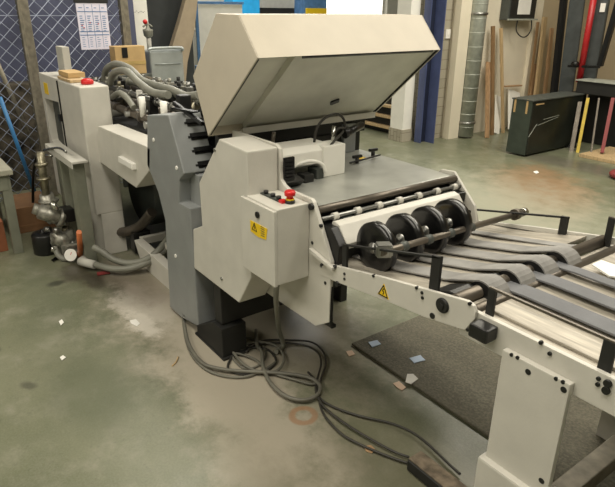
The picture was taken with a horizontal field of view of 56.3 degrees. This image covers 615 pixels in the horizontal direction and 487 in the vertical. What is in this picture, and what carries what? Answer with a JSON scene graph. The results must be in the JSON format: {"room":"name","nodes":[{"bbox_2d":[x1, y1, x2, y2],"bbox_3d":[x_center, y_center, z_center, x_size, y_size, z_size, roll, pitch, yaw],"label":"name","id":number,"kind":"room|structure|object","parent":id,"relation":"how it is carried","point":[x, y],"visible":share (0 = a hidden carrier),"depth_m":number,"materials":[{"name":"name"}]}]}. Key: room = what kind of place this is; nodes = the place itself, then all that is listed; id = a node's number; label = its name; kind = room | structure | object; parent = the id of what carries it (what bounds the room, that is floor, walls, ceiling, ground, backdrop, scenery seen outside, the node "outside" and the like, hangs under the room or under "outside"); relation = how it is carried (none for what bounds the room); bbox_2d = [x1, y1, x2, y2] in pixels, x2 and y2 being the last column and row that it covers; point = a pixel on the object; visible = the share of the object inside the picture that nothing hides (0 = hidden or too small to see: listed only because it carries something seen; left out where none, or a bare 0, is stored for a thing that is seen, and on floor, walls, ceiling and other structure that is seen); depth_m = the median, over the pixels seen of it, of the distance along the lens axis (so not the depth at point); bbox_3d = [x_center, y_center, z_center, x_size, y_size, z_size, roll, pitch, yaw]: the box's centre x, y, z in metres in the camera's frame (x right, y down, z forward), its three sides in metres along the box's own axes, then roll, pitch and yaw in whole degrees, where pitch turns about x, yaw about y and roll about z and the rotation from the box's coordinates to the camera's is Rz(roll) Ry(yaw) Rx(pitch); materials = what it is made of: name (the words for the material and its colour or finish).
{"room":"print shop","nodes":[
{"label":"print shop","id":0,"kind":"room"},
{"bbox_2d":[0,0,136,81],"bbox_3d":[-3.996,-1.981,4.496,5.380,3.400,0.050,-15,27,-33],"label":"wall","id":1,"kind":"structure","parent":0,"point":[8,22],"depth_m":5.63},
{"bbox_2d":[198,0,384,13],"bbox_3d":[-4.299,-5.164,11.502,16.000,4.000,0.200,-15,27,-33],"label":"wall","id":2,"kind":"structure","parent":0,"point":[263,3],"depth_m":13.94,"materials":[{"name":"grey paint"}]},
{"bbox_2d":[260,8,293,13],"bbox_3d":[-0.832,-5.459,13.939,1.600,0.470,0.099,-15,27,-33],"label":"screen","id":3,"kind":"object","parent":2,"relation":"attached to","point":[262,10],"visible":0.04,"depth_m":13.88,"materials":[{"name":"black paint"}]},
{"bbox_2d":[0,85,614,486],"bbox_3d":[0.600,-0.700,6.102,16.000,0.100,16.800,-15,27,-33],"label":"floor","id":4,"kind":"structure","parent":0,"point":[115,411],"depth_m":2.65,"materials":[{"name":"green paint"}]},
{"bbox_2d":[0,218,8,251],"bbox_3d":[-2.391,-0.061,4.039,0.430,0.220,0.360,-15,27,-33],"label":"carton","id":5,"kind":"object","parent":4,"relation":"on","point":[3,242],"visible":1,"depth_m":4.02,"materials":[{"name":"brown cardboard"}]},
{"bbox_2d":[0,158,23,253],"bbox_3d":[-2.811,-0.171,3.794,1.530,0.600,0.820,-15,27,-33],"label":"bench","id":6,"kind":"object","parent":4,"relation":"on","point":[5,170],"visible":0.96,"depth_m":3.90,"materials":[{"name":"grey paint"}]},
{"bbox_2d":[0,64,35,148],"bbox_3d":[-2.524,-1.049,5.141,0.036,1.174,0.738,-2,22,-6],"label":"pipe","id":7,"kind":"object","parent":4,"relation":"on","point":[2,74],"visible":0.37,"depth_m":4.95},
{"bbox_2d":[13,191,55,233],"bbox_3d":[-2.189,-0.253,4.540,0.270,0.200,0.395,-15,27,-33],"label":"carton","id":8,"kind":"object","parent":4,"relation":"on","point":[28,222],"visible":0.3,"depth_m":4.39,"materials":[{"name":"brown cardboard"}]},
{"bbox_2d":[15,0,58,195],"bbox_3d":[-2.294,-1.911,4.631,0.090,3.200,0.070,-15,27,-33],"label":"fence post","id":9,"kind":"object","parent":4,"relation":"on","point":[22,7],"visible":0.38,"depth_m":4.84,"materials":[{"name":"grey metal"}]},
{"bbox_2d":[0,0,122,201],"bbox_3d":[-2.664,-1.823,4.380,2.534,3.184,0.010,-15,27,-33],"label":"fence","id":10,"kind":"object","parent":9,"relation":"attached to","point":[6,15],"visible":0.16,"depth_m":4.85,"materials":[{"name":"metal"}]},
{"bbox_2d":[0,96,35,190],"bbox_3d":[-2.458,-0.817,4.887,0.032,0.864,0.205,9,24,21],"label":"pipe","id":11,"kind":"object","parent":10,"relation":"attached to","point":[2,103],"visible":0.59,"depth_m":4.84,"materials":[{"name":"plastic"}]},
{"bbox_2d":[73,0,110,49],"bbox_3d":[-1.850,-1.913,4.970,0.290,0.445,0.010,-15,27,-33],"label":"chart","id":12,"kind":"object","parent":10,"relation":"attached to","point":[92,16],"visible":1,"depth_m":4.97,"materials":[{"name":"white paper"}]},
{"bbox_2d":[31,229,58,255],"bbox_3d":[-1.832,-0.020,4.014,0.167,0.172,0.168,-15,27,-33],"label":"canister","id":13,"kind":"object","parent":4,"relation":"on","point":[41,244],"visible":0.58,"depth_m":3.95,"materials":[{"name":"black plastic"}]},
{"bbox_2d":[0,77,100,192],"bbox_3d":[-2.887,-0.942,5.207,2.300,0.960,0.250,-15,27,-33],"label":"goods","id":14,"kind":"object","parent":4,"relation":"on","point":[20,91],"visible":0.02,"depth_m":5.22},
{"bbox_2d":[31,151,77,261],"bbox_3d":[-1.809,-0.299,3.983,0.242,0.712,0.726,-15,27,-33],"label":"pump","id":15,"kind":"object","parent":4,"relation":"on","point":[49,211],"visible":0.98,"depth_m":3.87,"materials":[{"name":"silver metal"}]},
{"bbox_2d":[43,142,97,261],"bbox_3d":[-1.655,-0.324,3.965,0.123,0.777,0.780,-15,27,-33],"label":"stand","id":16,"kind":"object","parent":4,"relation":"on","point":[70,165],"visible":0.85,"depth_m":3.77,"materials":[{"name":"grey paint"}]},
{"bbox_2d":[76,230,82,257],"bbox_3d":[-1.500,0.017,3.796,0.038,0.299,0.252,-10,25,-25],"label":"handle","id":17,"kind":"object","parent":4,"relation":"on","point":[78,232],"visible":0.7,"depth_m":3.75,"materials":[{"name":"plastic"}]},
{"bbox_2d":[97,271,109,275],"bbox_3d":[-1.315,0.190,3.708,0.080,0.016,0.030,-9,24,-22],"label":"clip","id":18,"kind":"object","parent":4,"relation":"on","point":[101,272],"visible":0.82,"depth_m":3.70,"materials":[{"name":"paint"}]},
{"bbox_2d":[39,61,200,288],"bbox_3d":[-1.087,-0.617,4.170,1.083,1.324,2.126,-15,27,-33],"label":"machine","id":19,"kind":"object","parent":4,"relation":"on","point":[104,123],"visible":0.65,"depth_m":3.80,"materials":[{"name":"beige paint"}]},
{"bbox_2d":[56,46,71,69],"bbox_3d":[-1.735,-1.301,4.100,0.050,0.198,0.160,-15,27,-33],"label":"post","id":20,"kind":"object","parent":19,"relation":"on","point":[63,54],"visible":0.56,"depth_m":4.04,"materials":[{"name":"grey paint"}]},
{"bbox_2d":[57,76,81,82],"bbox_3d":[-1.585,-1.104,3.858,0.100,0.018,0.300,-15,27,-33],"label":"block","id":21,"kind":"object","parent":19,"relation":"on","point":[70,80],"visible":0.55,"depth_m":3.76,"materials":[{"name":"beige wood"}]},
{"bbox_2d":[58,69,84,77],"bbox_3d":[-1.606,-1.156,3.913,0.110,0.033,0.240,-15,27,-33],"label":"block","id":22,"kind":"object","parent":21,"relation":"on","point":[71,73],"visible":1,"depth_m":3.84,"materials":[{"name":"wood"}]},
{"bbox_2d":[81,78,93,84],"bbox_3d":[-1.413,-1.040,3.686,0.080,0.035,0.080,-15,27,-33],"label":"button","id":23,"kind":"object","parent":19,"relation":"on","point":[85,81],"visible":1,"depth_m":3.66,"materials":[{"name":"red plastic"}]},
{"bbox_2d":[91,236,166,265],"bbox_3d":[-1.109,0.024,3.718,0.564,0.231,0.188,-5,23,-13],"label":"hose","id":24,"kind":"object","parent":19,"relation":"attached to","point":[161,246],"visible":0.76,"depth_m":3.70,"materials":[{"name":"grey plastic"}]},
{"bbox_2d":[117,0,131,44],"bbox_3d":[-1.626,-2.091,5.089,0.080,3.200,0.070,-15,27,-33],"label":"fence post","id":25,"kind":"object","parent":4,"relation":"on","point":[125,29],"visible":0.2,"depth_m":5.12,"materials":[{"name":"brown wood"}]},
{"bbox_2d":[93,248,166,272],"bbox_3d":[-1.144,0.075,3.704,0.611,0.192,0.157,-1,22,-3],"label":"hose","id":26,"kind":"object","parent":4,"relation":"on","point":[98,265],"visible":0.66,"depth_m":3.68,"materials":[{"name":"grey plastic"}]},
{"bbox_2d":[77,255,95,268],"bbox_3d":[-1.450,0.124,3.767,0.172,0.056,0.083,18,28,36],"label":"connector","id":27,"kind":"object","parent":26,"relation":"attached to","point":[82,261],"visible":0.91,"depth_m":3.74,"materials":[{"name":"grey paint"}]},
{"bbox_2d":[113,73,151,186],"bbox_3d":[-1.587,-1.035,5.347,0.310,1.050,0.215,-15,27,-33],"label":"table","id":28,"kind":"object","parent":4,"relation":"on","point":[125,183],"visible":0.1,"depth_m":5.17,"materials":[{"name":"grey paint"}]},
{"bbox_2d":[109,45,146,74],"bbox_3d":[-1.598,-1.639,5.126,0.270,0.235,0.146,-15,27,-33],"label":"carton","id":29,"kind":"object","parent":28,"relation":"on","point":[133,55],"visible":0.71,"depth_m":5.07,"materials":[{"name":"cardboard"}]},
{"bbox_2d":[130,319,139,325],"bbox_3d":[-0.943,0.434,3.141,0.040,0.003,0.084,-15,27,-33],"label":"paper scrap","id":30,"kind":"object","parent":4,"relation":"on","point":[135,322],"visible":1,"depth_m":3.14,"materials":[{"name":"white paper"}]},
{"bbox_2d":[133,0,147,48],"bbox_3d":[-1.833,-2.644,6.176,0.195,3.400,0.044,-15,27,-33],"label":"board","id":31,"kind":"object","parent":4,"relation":"on","point":[140,6],"visible":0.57,"depth_m":6.25,"materials":[{"name":"paint"}]},
{"bbox_2d":[145,46,183,81],"bbox_3d":[-1.438,-1.336,5.810,0.371,1.261,0.328,-15,27,-33],"label":"bin","id":32,"kind":"object","parent":4,"relation":"on","point":[165,62],"visible":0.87,"depth_m":5.52,"materials":[{"name":"grey plastic"}]},
{"bbox_2d":[142,19,152,48],"bbox_3d":[-1.520,-1.992,5.489,0.100,0.277,0.100,-15,27,-33],"label":"filter regulator","id":33,"kind":"object","parent":32,"relation":"on","point":[148,33],"visible":0.98,"depth_m":5.45,"materials":[{"name":"grey paint"}]},
{"bbox_2d":[146,0,194,85],"bbox_3d":[-1.770,-2.692,7.355,0.829,2.600,0.135,-15,27,-33],"label":"wall","id":34,"kind":"structure","parent":4,"relation":"on","point":[162,14],"depth_m":7.31,"materials":[{"name":"paint"}]},
{"bbox_2d":[169,0,197,80],"bbox_3d":[-1.614,-2.501,7.287,0.718,2.300,0.100,-15,27,-33],"label":"board","id":35,"kind":"object","parent":4,"relation":"on","point":[184,29],"visible":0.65,"depth_m":7.20,"materials":[{"name":"brown wood"}]},
{"bbox_2d":[193,31,196,69],"bbox_3d":[-1.080,-4.311,13.210,3.500,1.190,0.800,-15,27,-33],"label":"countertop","id":36,"kind":"structure","parent":4,"relation":"on","point":[194,35],"depth_m":12.00,"materials":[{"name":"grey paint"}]},
{"bbox_2d":[224,0,259,13],"bbox_3d":[-1.444,-5.202,12.685,0.720,0.830,0.440,-15,27,-33],"label":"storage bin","id":37,"kind":"object","parent":36,"relation":"on","point":[250,6],"visible":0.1,"depth_m":12.57,"materials":[{"name":"blue plastic"}]},
{"bbox_2d":[294,0,326,13],"bbox_3d":[0.086,-5.612,13.834,0.670,0.750,0.450,-15,27,-33],"label":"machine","id":38,"kind":"object","parent":36,"relation":"on","point":[300,6],"depth_m":13.65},
{"bbox_2d":[195,1,243,69],"bbox_3d":[-1.452,-3.134,9.639,0.890,1.700,0.200,-15,27,-33],"label":"display board","id":39,"kind":"object","parent":4,"relation":"on","point":[206,11],"visible":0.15,"depth_m":9.30,"materials":[{"name":"white paint"}]},
{"bbox_2d":[182,317,276,378],"bbox_3d":[-0.503,0.530,2.901,0.704,0.014,0.267,18,28,36],"label":"cable","id":40,"kind":"object","parent":4,"relation":"on","point":[191,354],"visible":0.77,"depth_m":2.71,"materials":[{"name":"grey rubber"}]},
{"bbox_2d":[232,337,266,369],"bbox_3d":[-0.294,0.545,2.876,0.204,0.010,0.266,-15,27,-33],"label":"cable","id":41,"kind":"object","parent":4,"relation":"on","point":[252,338],"visible":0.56,"depth_m":2.81,"materials":[{"name":"grey rubber"}]},
{"bbox_2d":[182,321,321,401],"bbox_3d":[-0.321,0.552,2.816,0.388,0.018,0.945,-15,27,-33],"label":"cable","id":42,"kind":"object","parent":4,"relation":"on","point":[264,371],"visible":1,"depth_m":2.69,"materials":[{"name":"grey rubber"}]},
{"bbox_2d":[227,346,276,375],"bbox_3d":[-0.274,0.574,2.803,0.257,0.012,0.227,-15,27,-33],"label":"cable","id":43,"kind":"object","parent":4,"relation":"on","point":[254,347],"visible":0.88,"depth_m":2.80,"materials":[{"name":"black rubber"}]},
{"bbox_2d":[232,341,284,370],"bbox_3d":[-0.234,0.547,2.834,0.231,0.014,0.338,-15,27,-33],"label":"cable","id":44,"kind":"object","parent":4,"relation":"on","point":[252,342],"visible":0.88,"depth_m":2.81,"materials":[{"name":"grey rubber"}]},
{"bbox_2d":[235,352,319,384],"bbox_3d":[-0.191,0.581,2.771,0.552,0.012,0.136,18,28,37],"label":"cable","id":45,"kind":"object","parent":4,"relation":"on","point":[237,353],"visible":0.66,"depth_m":2.67,"materials":[{"name":"grey rubber"}]},
{"bbox_2d":[147,13,478,360],"bbox_3d":[-0.019,-0.282,2.836,1.079,1.581,1.464,-15,27,-33],"label":"machine","id":46,"kind":"object","parent":4,"relation":"on","point":[271,168],"visible":0.97,"depth_m":2.49,"materials":[{"name":"grey paint"}]},
{"bbox_2d":[193,13,439,135],"bbox_3d":[0.052,-0.765,2.598,0.980,0.506,0.543,-15,27,-33],"label":"hood","id":47,"kind":"object","parent":46,"relation":"attached to","point":[254,74],"depth_m":2.44,"materials":[{"name":"beige paint"}]},
{"bbox_2d":[323,189,465,234],"bbox_3d":[0.369,-0.141,2.419,0.796,0.042,0.090,-15,27,-33],"label":"roller","id":48,"kind":"object","parent":46,"relation":"on","point":[328,224],"depth_m":2.36,"materials":[{"name":"white metal"}]},
{"bbox_2d":[349,210,470,257],"bbox_3d":[0.409,-0.031,2.437,0.760,0.105,0.080,-15,27,-33],"label":"wheels","id":49,"kind":"object","parent":46,"relation":"on","point":[352,251],"depth_m":2.23,"materials":[{"name":"black rubber"}]},
{"bbox_2d":[240,342,408,457],"bbox_3d":[0.089,0.656,2.582,0.310,0.010,1.031,-15,27,-33],"label":"cable","id":50,"kind":"object","parent":4,"relation":"on","point":[310,347],"visible":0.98,"depth_m":2.44,"materials":[{"name":"black rubber"}]},
{"bbox_2d":[346,350,354,356],"bbox_3d":[0.216,0.551,2.883,0.036,0.003,0.046,-7,23,-17],"label":"paper scrap","id":51,"kind":"object","parent":4,"relation":"on","point":[350,353],"visible":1,"depth_m":2.88,"materials":[{"name":"paper"}]},
{"bbox_2d":[245,339,460,474],"bbox_3d":[0.158,0.678,2.543,0.335,0.010,1.210,-15,27,-33],"label":"cable","id":52,"kind":"object","parent":4,"relation":"on","point":[314,343],"visible":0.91,"depth_m":2.42,"materials":[{"name":"grey rubber"}]},
{"bbox_2d":[307,371,407,463],"bbox_3d":[0.142,0.731,2.414,0.129,0.010,0.699,-13,26,-30],"label":"cable","id":53,"kind":"object","parent":4,"relation":"on","point":[308,372],"visible":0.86,"depth_m":2.27,"materials":[{"name":"grey rubber"}]},
{"bbox_2d":[365,445,374,452],"bbox_3d":[0.246,0.807,2.255,0.038,0.003,0.043,-4,23,-12],"label":"flake","id":54,"kind":"object","parent":4,"relation":"on","point":[370,446],"visible":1,"depth_m":2.25,"materials":[{"name":"beige paper"}]},
{"bbox_2d":[365,97,413,132],"bbox_3d":[0.969,-2.006,8.494,0.600,0.520,1.670,-15,27,-33],"label":"rack","id":55,"kind":"object","parent":4,"relation":"on","point":[381,122],"visible":0.02,"depth_m":8.08,"materials":[{"name":"black metal"}]},
{"bbox_2d":[393,381,405,389],"bbox_3d":[0.424,0.653,2.637,0.036,0.003,0.062,-11,25,-27],"label":"paper scrap","id":56,"kind":"object","parent":4,"relation":"on","point":[398,384],"visible":1,"depth_m":2.64,"materials":[{"name":"paper"}]},
{"bbox_2d":[414,0,446,142],"bbox_3d":[1.535,-3.159,6.752,0.140,3.980,0.220,-15,27,-33],"label":"steel column","id":57,"kind":"structure","parent":4,"relation":"on","point":[434,10],"depth_m":7.22,"materials":[{"name":"blue metal"}]},
{"bbox_2d":[411,0,453,138],"bbox_3d":[1.624,-3.290,7.051,0.380,4.000,0.200,-15,27,-33],"label":"wall pier","id":58,"kind":"object","parent":4,"relation":"on","point":[450,3],"visible":0.2,"depth_m":7.49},
{"bbox_2d":[445,29,450,38],"bbox_3d":[1.784,-2.659,7.293,0.090,0.110,0.020,-15,27,-33],"label":"wall socket","id":59,"kind":"object","parent":58,"relation":"attached to","point":[448,31],"visible":1,"depth_m":7.28,"materials":[{"name":"white plastic"}]},
{"bbox_2d":[407,451,466,486],"bbox_3d":[0.476,0.854,2.069,0.075,0.058,0.260,-15,27,-33],"label":"foot pedal","id":60,"kind":"object","parent":4,"relation":"on","point":[420,465],"visible":1,"depth_m":2.08,"materials":[{"name":"black paint"}]},
{"bbox_2d":[309,198,614,486],"bbox_3d":[1.018,0.517,1.780,1.038,0.918,2.168,-15,27,-33],"label":"conveyor","id":61,"kind":"object","parent":4,"relation":"on","point":[526,294],"visible":1,"depth_m":1.75,"materials":[{"name":"white metal"}]},
{"bbox_2d":[352,315,614,486],"bbox_3d":[1.258,0.827,2.223,0.720,0.014,2.505,-15,27,-33],"label":"rubber mat","id":62,"kind":"object","parent":4,"relation":"on","point":[458,373],"visible":0.55,"depth_m":2.70,"materials":[{"name":"grey rubber"}]},
{"bbox_2d":[368,340,380,346],"bbox_3d":[0.344,0.513,2.945,0.056,0.003,0.049,-8,24,-21],"label":"paper scrap","id":63,"kind":"object","parent":62,"relation":"on","point":[376,342],"visible":1,"depth_m":2.94,"materials":[{"name":"blue paper"}]},
{"bbox_2d":[405,374,417,383],"bbox_3d":[0.485,0.628,2.666,0.054,0.003,0.081,7,23,15],"label":"paper scrap","id":64,"kind":"object","parent":62,"relation":"on","point":[411,378],"visible":1,"depth_m":2.67,"materials":[{"name":"white paper"}]},
{"bbox_2d":[409,355,424,362],"bbox_3d":[0.538,0.567,2.818,0.066,0.003,0.046,-9,24,-22],"label":"paper scrap","id":65,"kind":"object","parent":62,"relation":"on","point":[419,358],"visible":1,"depth_m":2.81,"materials":[{"name":"blue paper"}]},
{"bbox_2d":[485,62,489,137],"bbox_3d":[2.429,-1.933,7.759,0.072,0.981,0.331,-2,22,-6],"label":"plank","id":66,"kind":"object","parent":4,"relation":"on","point":[487,71],"visible":1,"depth_m":7.74,"materials":[{"name":"brown wood"}]},
{"bbox_2d":[490,26,494,134],"bbox_3d":[2.501,-2.182,7.773,0.218,1.422,0.064,11,24,24],"label":"plank","id":67,"kind":"object","parent":4,"relation":"on","point":[492,55],"visible":1,"depth_m":7.75,"materials":[{"name":"brown wood"}]},
{"bbox_2d":[494,95,500,133],"bbox_3d":[2.675,-1.812,8.105,0.091,0.531,0.350,3,22,7],"label":"sheet","id":68,"kind":"object","parent":4,"relation":"on","point":[497,98],"visible":0.98,"depth_m":8.09,"materials":[{"name":"white paint"}]},
{"bbox_2d":[499,28,504,132],"bbox_3d":[2.671,-2.216,7.896,0.259,1.398,0.049,4,22,7],"label":"plank","id":69,"kind":"object","parent":4,"relation":"on","point":[500,29],"visible":1,"depth_m":7.87,"materials":[{"name":"brown wood"}]},
{"bbox_2d":[504,85,521,129],"bbox_3d":[2.982,-1.939,8.293,0.422,0.668,0.223,-15,27,-33],"label":"leaning board","id":70,"kind":"object","parent":4,"relation":"on","point":[511,93],"depth_m":8.22,"materials":[{"name":"white paint"}]},
{"bbox_2d":[529,64,536,94],"bbox_3d":[3.236,-2.123,8.328,0.059,0.911,0.191,4,22,9],"label":"plank","id":71,"kind":"object","parent":4,"relation":"on","point":[535,65],"visible":0.4,"depth_m":8.26,"materials":[{"name":"brown wood"}]},
{"bbox_2d":[528,22,539,95],"bbox_3d":[3.205,-2.388,8.235,0.079,1.465,0.049,-15,27,-33],"label":"plank","id":72,"kind":"object","parent":4,"relation":"on","point":[537,23],"visible":0.6,"depth_m":8.12,"materials":[{"name":"brown wood"}]},
{"bbox_2d":[533,17,547,94],"bbox_3d":[3.304,-2.420,8.231,0.085,1.536,0.242,1,22,1],"label":"plank","id":73,"kind":"object","parent":4,"relation":"on","point":[544,19],"visible":0.6,"depth_m":8.14,"materials":[{"name":"brown wood"}]},
{"bbox_2d":[506,91,585,154],"bbox_3d":[2.928,-1.493,7.068,1.100,0.642,0.290,-15,27,-33],"label":"storage cabinet","id":74,"kind":"object","parent":4,"relation":"on","point":[539,122],"visible":0.91,"depth_m":6.85,"materials":[{"name":"green metal"}]},
{"bbox_2d":[543,28,553,93],"bbox_3d":[3.487,-2.406,8.394,0.073,1.387,0.187,-3,22,-8],"label":"plank","id":75,"kind":"object","parent":4,"relation":"on","point":[551,31],"visible":0.6,"depth_m":8.30,"materials":[{"name":"brown wood"}]},
{"bbox_2d":[569,102,581,151],"bbox_3d":[3.313,-1.433,7.109,0.048,0.605,0.272,10,24,22],"label":"pole","id":76,"kind":"object","parent":4,"relation":"on","point":[578,110],"visible":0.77,"depth_m":7.09,"materials":[{"name":"grey metal"}]},
{"bbox_2d":[550,0,614,147],"bbox_3d":[3.703,-2.059,6.881,0.552,2.058,1.923,-15,27,-33],"label":"pallet stacker","id":77,"kind":"object","parent":4,"relation":"on","point":[594,50],"visible":0.76,"depth_m":7.30,"materials":[{"name":"metal"}]},
{"bbox_2d":[576,98,589,152],"bbox_3d":[3.365,-1.430,7.035,0.036,0.667,0.257,11,24,24],"label":"pole","id":78,"kind":"object","parent":4,"relation":"on","point":[587,99],"visible":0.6,"depth_m":7.02,"materials":[{"name":"yellow paint"}]},
{"bbox_2d":[579,146,614,163],"bbox_3d":[3.836,-0.956,6.624,0.700,0.040,1.100,-15,27,-33],"label":"deck","id":79,"kind":"object","parent":4,"relation":"on","point":[608,156],"visible":1,"depth_m":6.79,"materials":[{"name":"beige wood"}]},
{"bbox_2d":[590,98,599,151],"bbox_3d":[3.454,-1.417,6.909,0.020,0.620,0.258,8,23,18],"label":"pole","id":80,"kind":"object","parent":79,"relation":"on","point":[598,98],"visible":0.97,"depth_m":6.90,"materials":[{"name":"grey metal"}]},
{"bbox_2d":[600,98,614,152],"bbox_3d":[3.542,-1.392,6.790,0.040,0.622,0.259,11,24,24],"label":"pole","id":81,"kind":"object","parent":79,"relation":"on","point":[612,99],"visible":1,"depth_m":6.77,"materials":[{"name":"red paint"}]},
{"bbox_2d":[609,169,614,178],"bbox_3d":[3.284,-0.706,5.951,0.298,0.075,0.300,-15,27,-33],"label":"cable reel","id":82,"kind":"object","parent":4,"relation":"on","point":[612,172],"visible":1,"depth_m":5.94,"materials":[{"name":"red paint"}]},
{"bbox_2d":[326,0,382,13],"bbox_3d":[1.173,-6.494,14.366,1.950,2.000,0.040,-15,27,-33],"label":"window","id":83,"kind":"structure","parent":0,"point":[333,6],"depth_m":14.57,"materials":[{"name":"white glass"}]},
{"bbox_2d":[390,0,420,129],"bbox_3d":[1.244,-3.302,6.858,0.160,3.840,0.230,-15,27,-33],"label":"wall opening","id":84,"kind":"structure","parent":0,"point":[402,100],"depth_m":7.36,"materials":[{"name":"white paint"}]},
{"bbox_2d":[388,127,411,141],"bbox_3d":[1.226,-1.450,7.613,0.180,0.160,0.250,-15,27,-33],"label":"column base","id":85,"kind":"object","parent":84,"relation":"attached to","point":[394,134],"depth_m":7.54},
{"bbox_2d":[441,0,530,136],"bbox_3d":[4.171,-3.962,8.760,5.900,4.000,0.260,-15,27,-33],"label":"wall","id":86,"kind":"structure","parent":0,"point":[514,46],"depth_m":8.02,"materials":[{"name":"beige paint"}]},
{"bbox_2d":[442,0,472,138],"bbox_3d":[1.950,-3.280,7.032,0.200,4.000,0.100,-15,27,-33],"label":"trim","id":87,"kind":"structure","parent":86,"relation":"attached to","point":[463,8],"depth_m":7.40,"materials":[{"name":"beige paint"}]},
{"bbox_2d":[458,0,488,136],"bbox_3d":[2.158,-3.303,7.095,0.254,3.960,0.248,-15,27,-33],"label":"spiral duct","id":88,"kind":"object","parent":86,"relation":"attached to","point":[479,13],"visible":0.81,"depth_m":7.42,"materials":[{"name":"metal"}]},
{"bbox_2d":[499,0,537,37],"bbox_3d":[2.869,-3.167,7.757,0.650,0.738,0.160,-15,27,-33],"label":"box","id":89,"kind":"object","parent":86,"relation":"attached to","point":[517,10],"visible":1,"depth_m":7.66,"materials":[{"name":"grey paint"}]},
{"bbox_2d":[520,0,543,96],"bbox_3d":[3.243,-3.637,7.941,0.160,4.000,0.060,-15,27,-33],"label":"trim","id":90,"kind":"structure","parent":86,"relation":"attached to","point":[540,3],"depth_m":8.24,"materials":[{"name":"beige paint"}]},
{"bbox_2d":[533,0,589,93],"bbox_3d":[4.969,-4.106,9.134,4.140,4.000,0.040,-15,27,-33],"label":"trim","id":91,"kind":"structure","parent":86,"relation":"attached to","point":[551,7],"depth_m":8.51,"materials":[{"name":"beige paint"}]},
{"bbox_2d":[583,0,614,112],"bbox_3d":[7.324,-2.603,5.504,0.200,4.000,9.120,-15,27,-33],"label":"wall","id":92,"kind":"structure","parent":0,"point":[607,71],"depth_m":9.00,"materials":[{"name":"beige paint"}]},
{"bbox_3d":[4.418,-5.777,13.217,0.200,4.000,7.200,-15,27,-33],"label":"wall","id":93,"kind":"structure","parent":0,"visible":0},
{"bbox_2d":[384,0,397,13],"bbox_3d":[2.320,-6.710,15.190,0.600,1.800,0.100,-15,27,-33],"label":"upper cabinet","id":94,"kind":"object","parent":93,"relation":"attached to","point":[391,6],"visible":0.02,"depth_m":15.23,"materials":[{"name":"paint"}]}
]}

